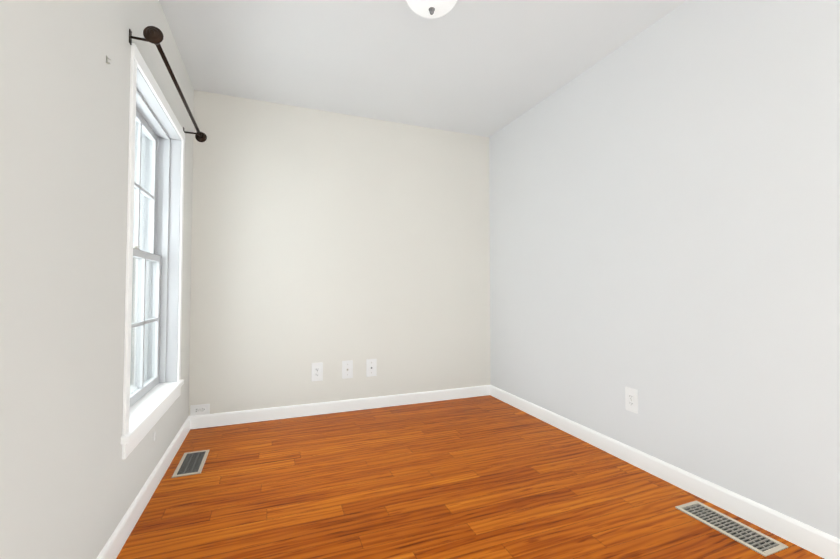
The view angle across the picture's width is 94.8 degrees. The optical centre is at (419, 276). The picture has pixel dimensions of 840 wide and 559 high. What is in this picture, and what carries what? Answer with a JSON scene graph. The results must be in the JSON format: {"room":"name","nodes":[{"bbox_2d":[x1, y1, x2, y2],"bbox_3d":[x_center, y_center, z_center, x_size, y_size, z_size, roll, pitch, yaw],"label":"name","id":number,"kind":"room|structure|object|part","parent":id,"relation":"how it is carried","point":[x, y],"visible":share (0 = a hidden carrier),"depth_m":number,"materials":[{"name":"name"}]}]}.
{"room":"empty room","nodes":[
{"label":"empty room","id":0,"kind":"room"},
{"bbox_2d":[0,0,193,558],"bbox_3d":[-0.995,-0.199,0.782,0.220,2.440,4.180,1,-2,-21],"label":"wall","id":1,"kind":"structure","parent":0,"point":[72,482],"depth_m":1.11,"materials":[{"name":"paint"}]},
{"bbox_2d":[97,416,189,558],"bbox_3d":[-0.886,0.977,0.790,0.014,0.090,4.180,1,-2,-21],"label":"baseboard","id":2,"kind":"structure","parent":1,"relation":"attached to","point":[114,545],"depth_m":1.70,"materials":[{"name":"white wood"}]},
{"bbox_2d":[121,43,184,458],"bbox_3d":[-1.456,-0.104,1.947,0.297,1.662,1.011,1,-2,-21],"label":"window","id":3,"kind":"structure","parent":1,"relation":"in","point":[142,416],"depth_m":2.18,"materials":[{"name":"white wood"}]},
{"bbox_3d":[-1.442,0.247,1.942,0.028,0.775,0.887,1,-2,-21],"label":"window sash","id":4,"kind":"part","parent":3,"relation":"part of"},
{"bbox_3d":[-1.471,-0.487,1.952,0.028,0.775,0.887,1,-2,-21],"label":"window sash","id":5,"kind":"part","parent":3,"relation":"part of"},
{"bbox_2d":[129,26,206,141],"bbox_3d":[-1.293,-0.954,2.057,0.123,0.071,1.173,1,-2,-21],"label":"curtain rod","id":6,"kind":"object","parent":1,"relation":"attached to","point":[153,35],"visible":0.96,"depth_m":1.66,"materials":[{"name":"brown metal"}]},
{"bbox_2d":[189,90,490,415],"bbox_3d":[-0.529,-0.126,3.317,2.910,2.440,0.220,1,-2,-21],"label":"wall","id":7,"kind":"structure","parent":0,"point":[331,241],"depth_m":3.13,"materials":[{"name":"paint"}]},
{"bbox_2d":[190,404,209,415],"bbox_3d":[-1.574,0.951,2.762,0.122,0.074,0.009,1,-2,-21],"label":"electrical outlet","id":8,"kind":"object","parent":7,"relation":"attached to","point":[202,409],"visible":1,"depth_m":2.76,"materials":[{"name":"white plastic"}]},
{"bbox_2d":[311,362,322,380],"bbox_3d":[-0.815,0.752,3.060,0.087,0.144,0.009,1,-2,-21],"label":"electrical outlet","id":9,"kind":"object","parent":7,"relation":"attached to","point":[317,372],"visible":1,"depth_m":3.06,"materials":[{"name":"white plastic"}]},
{"bbox_2d":[190,385,489,428],"bbox_3d":[-0.487,1.046,3.175,2.470,0.090,0.014,1,-2,-21],"label":"baseboard","id":10,"kind":"structure","parent":7,"relation":"attached to","point":[237,417],"depth_m":3.08,"materials":[{"name":"white wood"}]},
{"bbox_2d":[342,360,352,378],"bbox_3d":[-0.590,0.755,3.142,0.087,0.144,0.016,1,-2,-21],"label":"electrical outlet","id":11,"kind":"object","parent":7,"relation":"attached to","point":[347,369],"visible":1,"depth_m":3.14,"materials":[{"name":"white plastic"}]},
{"bbox_2d":[366,359,376,376],"bbox_3d":[-0.405,0.757,3.218,0.087,0.144,0.008,1,-2,-21],"label":"electrical outlet","id":12,"kind":"object","parent":7,"relation":"attached to","point":[371,367],"visible":1,"depth_m":3.21,"materials":[{"name":"white plastic"}]},
{"bbox_2d":[159,0,686,136],"bbox_3d":[0.261,-1.444,1.301,2.910,0.080,4.620,1,-2,-21],"label":"ceiling","id":13,"kind":"structure","parent":0,"point":[486,68],"depth_m":2.35,"materials":[{"name":"paint"}]},
{"bbox_2d":[406,0,457,18],"bbox_3d":[0.056,-1.316,1.830,0.272,0.146,0.272,1,-2,-21],"label":"ceiling light","id":14,"kind":"object","parent":13,"relation":"attached to","point":[431,9],"visible":1,"depth_m":1.83,"materials":[{"name":"white glass"}]},
{"bbox_2d":[116,395,823,558],"bbox_3d":[0.261,1.065,1.229,2.910,0.060,4.620,1,-2,-21],"label":"floor","id":15,"kind":"structure","parent":0,"point":[486,477],"depth_m":1.84,"materials":[{"name":"brown wood"}]},
{"bbox_2d":[172,450,208,477],"bbox_3d":[-1.301,1.060,2.204,0.135,0.006,0.320,1,-2,-21],"label":"floor vent","id":16,"kind":"object","parent":15,"relation":"in","point":[191,463],"visible":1,"depth_m":2.19,"materials":[{"name":"grey metal"}]},
{"bbox_2d":[675,501,787,556],"bbox_3d":[1.289,1.043,1.620,0.145,0.006,0.345,1,-2,-21],"label":"floor vent","id":17,"kind":"object","parent":15,"relation":"in","point":[749,537],"visible":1,"depth_m":1.59,"materials":[{"name":"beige metal"}]},
{"bbox_2d":[489,0,839,538],"bbox_3d":[1.516,-0.171,1.748,0.220,2.440,4.180,1,-2,-21],"label":"wall","id":18,"kind":"structure","parent":0,"point":[665,216],"depth_m":1.89,"materials":[{"name":"paint"}]},
{"bbox_2d":[625,387,637,413],"bbox_3d":[1.208,0.703,2.204,0.009,0.134,0.081,1,-2,-21],"label":"electrical outlet","id":19,"kind":"object","parent":18,"relation":"attached to","point":[631,399],"visible":1,"depth_m":2.20,"materials":[{"name":"white plastic"}]},
{"bbox_2d":[490,385,839,558],"bbox_3d":[1.407,1.003,1.672,0.014,0.090,4.180,1,-2,-21],"label":"baseboard","id":20,"kind":"structure","parent":18,"relation":"attached to","point":[824,545],"depth_m":1.84,"materials":[{"name":"white wood"}]}
]}

